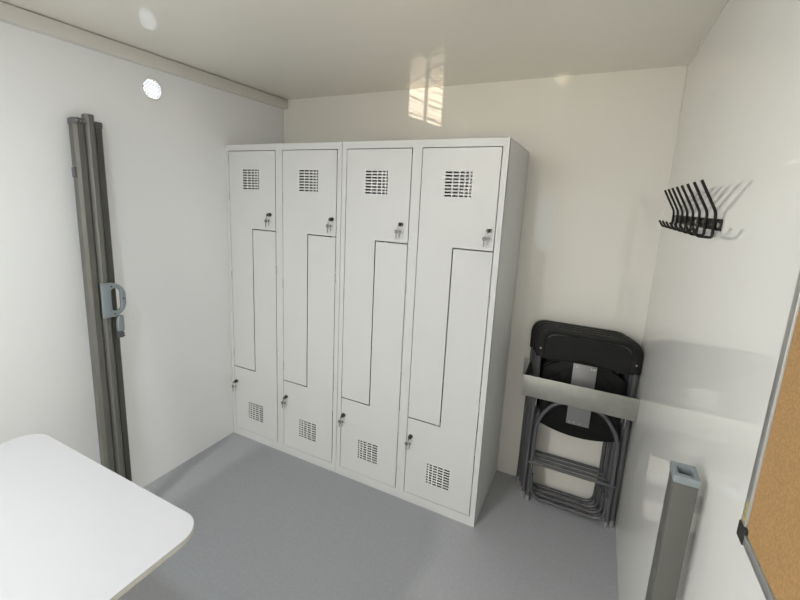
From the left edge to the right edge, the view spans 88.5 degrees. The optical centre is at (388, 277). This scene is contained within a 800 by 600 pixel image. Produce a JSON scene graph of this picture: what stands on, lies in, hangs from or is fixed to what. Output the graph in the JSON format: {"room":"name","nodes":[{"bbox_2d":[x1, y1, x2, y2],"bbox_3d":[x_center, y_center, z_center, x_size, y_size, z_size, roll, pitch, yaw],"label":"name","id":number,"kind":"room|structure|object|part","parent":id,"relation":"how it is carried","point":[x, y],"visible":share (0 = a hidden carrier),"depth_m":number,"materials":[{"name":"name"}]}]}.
{"room":"changing room","nodes":[
{"label":"changing room","id":0,"kind":"room"},
{"bbox_2d":[0,21,283,487],"bbox_3d":[-1.808,0.226,0.872,0.020,2.149,4.660,8,12,26],"label":"wall","id":1,"kind":"structure","parent":0,"point":[165,167],"depth_m":1.90,"materials":[{"name":"white paint"}]},
{"bbox_2d":[0,1,287,108],"bbox_3d":[-1.724,-0.799,0.690,0.037,0.055,4.600,8,12,26],"label":"trim","id":2,"kind":"structure","parent":1,"relation":"attached to","point":[9,14],"depth_m":1.77,"materials":[{"name":"white plastic"}]},
{"bbox_2d":[141,77,162,100],"bbox_3d":[-1.117,-0.889,1.938,0.006,0.106,0.106,8,12,26],"label":"air vent","id":3,"kind":"object","parent":1,"relation":"in","point":[145,78],"visible":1,"depth_m":1.94,"materials":[{"name":"white plastic"}]},
{"bbox_2d":[143,79,160,98],"bbox_3d":[-1.118,-0.893,1.938,0.003,0.092,0.090,8,12,26],"label":"grille","id":4,"kind":"object","parent":3,"relation":"attached to","point":[144,80],"depth_m":1.94,"materials":[{"name":"white plastic"}]},
{"bbox_2d":[0,0,725,99],"bbox_3d":[-0.754,-0.721,0.202,2.331,0.050,4.720,8,12,26],"label":"ceiling","id":5,"kind":"structure","parent":0,"point":[284,49],"depth_m":1.57,"materials":[{"name":"white paint"}]},
{"bbox_2d":[117,432,618,599],"bbox_3d":[-0.848,1.442,0.615,2.331,0.060,4.720,8,12,26],"label":"floor","id":6,"kind":"structure","parent":0,"point":[270,523],"depth_m":1.88,"materials":[{"name":"grey plastic"}]},
{"bbox_2d":[0,434,193,599],"bbox_3d":[-1.091,0.998,0.722,0.800,0.728,1.198,8,12,26],"label":"table","id":7,"kind":"object","parent":6,"relation":"on","point":[72,527],"visible":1,"depth_m":0.98,"materials":[{"name":"white laminate"}]},
{"bbox_2d":[67,113,131,481],"bbox_3d":[-1.235,0.236,1.785,0.176,1.810,0.180,8,12,26],"label":"frame","id":8,"kind":"object","parent":6,"relation":"on","point":[106,327],"visible":0.98,"depth_m":1.74,"materials":[{"name":"grey paint"}]},
{"bbox_3d":[-1.226,0.233,1.786,0.042,1.804,0.181,-5,13,-35],"label":"rail","id":9,"kind":"part","parent":8,"relation":"part of","materials":[{"name":"grey metal"}]},
{"bbox_3d":[-1.191,0.095,1.777,0.023,0.151,0.099,8,12,26],"label":"latch handle","id":10,"kind":"part","parent":8,"relation":"part of","materials":[{"name":"grey plastic"}]},
{"bbox_3d":[-1.222,0.251,1.827,0.040,1.758,0.178,-5,13,-35],"label":"rail","id":11,"kind":"part","parent":8,"relation":"part of","materials":[{"name":"grey metal"}]},
{"bbox_2d":[225,142,342,472],"bbox_3d":[-0.514,0.142,2.537,0.798,1.800,0.523,8,12,26],"label":"locker","id":12,"kind":"object","parent":6,"relation":"on","point":[284,199],"visible":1,"depth_m":2.31,"materials":[{"name":"white metal"}]},
{"bbox_3d":[-0.786,-0.063,2.383,0.343,1.291,0.002,8,12,26],"label":"door","id":13,"kind":"part","parent":12,"relation":"part of","materials":[{"name":"white paint"}]},
{"bbox_3d":[-0.804,0.355,2.463,0.343,1.280,0.002,8,12,26],"label":"door","id":14,"kind":"part","parent":12,"relation":"part of","materials":[{"name":"white paint"}]},
{"bbox_3d":[-0.450,0.404,2.288,0.345,1.280,0.002,8,12,26],"label":"door","id":15,"kind":"part","parent":12,"relation":"part of","materials":[{"name":"white paint"}]},
{"bbox_3d":[-0.432,-0.014,2.209,0.345,1.291,0.002,8,12,26],"label":"door","id":16,"kind":"part","parent":12,"relation":"part of","materials":[{"name":"white paint"}]},
{"bbox_2d":[336,137,528,526],"bbox_3d":[0.198,0.240,2.186,0.798,1.800,0.523,8,12,26],"label":"locker","id":17,"kind":"object","parent":6,"relation":"on","point":[431,229],"visible":1,"depth_m":1.96,"materials":[{"name":"white metal"}]},
{"bbox_3d":[-0.092,0.454,2.111,0.343,1.280,0.002,8,12,26],"label":"door","id":18,"kind":"part","parent":17,"relation":"part of","materials":[{"name":"white paint"}]},
{"bbox_3d":[-0.073,0.035,2.032,0.343,1.291,0.002,8,12,26],"label":"door","id":19,"kind":"part","parent":17,"relation":"part of","materials":[{"name":"white paint"}]},
{"bbox_3d":[0.262,0.502,1.937,0.345,1.280,0.002,8,12,26],"label":"door","id":20,"kind":"part","parent":17,"relation":"part of","materials":[{"name":"white paint"}]},
{"bbox_3d":[0.280,0.084,1.857,0.345,1.291,0.002,8,12,26],"label":"door","id":21,"kind":"part","parent":17,"relation":"part of","materials":[{"name":"white paint"}]},
{"bbox_2d":[516,320,624,509],"bbox_3d":[0.935,0.712,2.136,0.454,0.955,0.048,8,12,26],"label":"folding chair","id":22,"kind":"object","parent":6,"relation":"on","point":[604,446],"visible":0.1,"depth_m":2.16,"materials":[{"name":"grey metal"}]},
{"bbox_3d":[0.957,0.324,2.072,0.454,0.167,0.026,8,12,26],"label":"backrest","id":23,"kind":"part","parent":22,"relation":"part of","materials":[{"name":"black plastic"}]},
{"bbox_3d":[0.924,0.869,2.158,0.392,0.578,0.020,8,12,26],"label":"leg frame","id":24,"kind":"part","parent":22,"relation":"part of","materials":[{"name":"grey metal"}]},
{"bbox_2d":[518,322,629,515],"bbox_3d":[0.935,0.720,2.095,0.454,0.955,0.048,8,12,26],"label":"folding chair","id":25,"kind":"object","parent":6,"relation":"on","point":[609,446],"visible":0.17,"depth_m":2.11,"materials":[{"name":"grey"}]},
{"bbox_3d":[0.944,0.588,2.077,0.356,0.387,0.019,8,12,26],"label":"seat","id":26,"kind":"part","parent":25,"relation":"part of","materials":[{"name":"black plastic"}]},
{"bbox_3d":[0.924,0.877,2.117,0.392,0.578,0.020,8,12,26],"label":"leg frame","id":27,"kind":"part","parent":25,"relation":"part of","materials":[{"name":"grey metal"}]},
{"bbox_3d":[0.941,0.710,2.103,0.440,0.913,0.022,8,12,26],"label":"frame","id":28,"kind":"part","parent":25,"relation":"part of","materials":[{"name":"grey metal"}]},
{"bbox_3d":[0.957,0.332,2.031,0.454,0.167,0.026,8,12,26],"label":"backrest","id":29,"kind":"part","parent":25,"relation":"part of","materials":[{"name":"black plastic"}]},
{"bbox_2d":[520,325,635,521],"bbox_3d":[0.932,0.728,2.056,0.454,0.955,0.048,8,12,26],"label":"folding chair","id":30,"kind":"object","parent":6,"relation":"on","point":[605,493],"visible":0.16,"depth_m":2.06,"materials":[{"name":"grey"}]},
{"bbox_3d":[0.921,0.884,2.078,0.392,0.578,0.020,8,12,26],"label":"leg frame","id":31,"kind":"part","parent":30,"relation":"part of","materials":[{"name":"grey metal"}]},
{"bbox_3d":[0.941,0.595,2.038,0.356,0.387,0.019,8,12,26],"label":"seat","id":32,"kind":"part","parent":30,"relation":"part of","materials":[{"name":"black plastic"}]},
{"bbox_3d":[0.954,0.339,1.992,0.454,0.167,0.026,8,12,26],"label":"backrest","id":33,"kind":"part","parent":30,"relation":"part of","materials":[{"name":"black plastic"}]},
{"bbox_2d":[521,327,642,528],"bbox_3d":[0.925,0.734,2.018,0.454,0.955,0.048,8,12,26],"label":"folding chair","id":34,"kind":"object","parent":6,"relation":"on","point":[584,359],"visible":0.88,"depth_m":1.98,"materials":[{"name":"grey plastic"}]},
{"bbox_3d":[0.914,0.891,2.040,0.392,0.578,0.020,8,12,26],"label":"leg frame","id":35,"kind":"part","parent":34,"relation":"part of","materials":[{"name":"grey metal"}]},
{"bbox_3d":[0.928,0.566,1.977,0.102,0.311,0.022,8,12,26],"label":"bracket plate","id":36,"kind":"part","parent":34,"relation":"part of","materials":[{"name":"grey metal"}]},
{"bbox_3d":[0.934,0.602,2.000,0.356,0.387,0.019,8,12,26],"label":"seat","id":37,"kind":"part","parent":34,"relation":"part of","materials":[{"name":"black plastic"}]},
{"bbox_3d":[0.947,0.346,1.954,0.454,0.167,0.026,8,12,26],"label":"backrest","id":38,"kind":"part","parent":34,"relation":"part of","materials":[{"name":"black plastic"}]},
{"bbox_2d":[645,460,700,599],"bbox_3d":[0.583,0.894,0.931,0.045,1.020,0.055,8,12,26],"label":"metal post","id":39,"kind":"object","parent":6,"relation":"on","point":[684,482],"visible":1,"depth_m":0.84,"materials":[{"name":"grey metal"}]},
{"bbox_2d":[283,65,686,501],"bbox_3d":[0.256,0.013,2.456,2.331,2.149,0.060,8,12,26],"label":"wall","id":40,"kind":"structure","parent":0,"point":[600,147],"depth_m":2.05,"materials":[{"name":"white paint"}]},
{"bbox_2d":[522,357,639,421],"bbox_3d":[0.917,0.534,2.023,0.526,0.106,0.253,8,12,26],"label":"strip","id":41,"kind":"object","parent":40,"relation":"attached to","point":[606,403],"visible":0.91,"depth_m":1.90,"materials":[{"name":"metal"}]},
{"bbox_2d":[678,66,687,119],"bbox_3d":[1.267,-0.794,1.763,0.007,0.219,0.007,3,11,4],"label":"trim","id":42,"kind":"structure","parent":40,"relation":"attached to","point":[687,66],"depth_m":1.76,"materials":[{"name":"white plastic"}]},
{"bbox_2d":[615,0,799,599],"bbox_3d":[0.179,0.499,-0.108,0.020,2.149,4.660,8,12,26],"label":"wall","id":43,"kind":"structure","parent":0,"point":[719,306],"depth_m":0.89,"materials":[{"name":"white paint"}]},
{"bbox_2d":[658,179,722,238],"bbox_3d":[0.923,-0.214,1.285,0.053,0.142,0.742,8,12,26],"label":"coat rack","id":44,"kind":"object","parent":43,"relation":"attached to","point":[714,224],"visible":1,"depth_m":1.15,"materials":[{"name":"black metal"}]},
{"bbox_3d":[0.943,-0.176,1.281,0.003,0.028,0.742,8,12,26],"label":"mounting plate","id":45,"kind":"part","parent":44,"relation":"part of","materials":[{"name":"black metal"}]},
{"bbox_2d":[687,0,728,65],"bbox_3d":[0.229,-0.560,-0.278,0.009,0.009,4.600,8,12,26],"label":"trim","id":46,"kind":"structure","parent":43,"relation":"attached to","point":[726,1],"depth_m":1.39,"materials":[{"name":"white plastic"}]},
{"bbox_2d":[736,270,799,599],"bbox_3d":[0.344,0.163,0.171,0.012,0.602,0.902,8,12,26],"label":"cork board","id":47,"kind":"object","parent":43,"relation":"attached to","point":[768,530],"visible":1,"depth_m":0.54,"materials":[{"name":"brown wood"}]}
]}

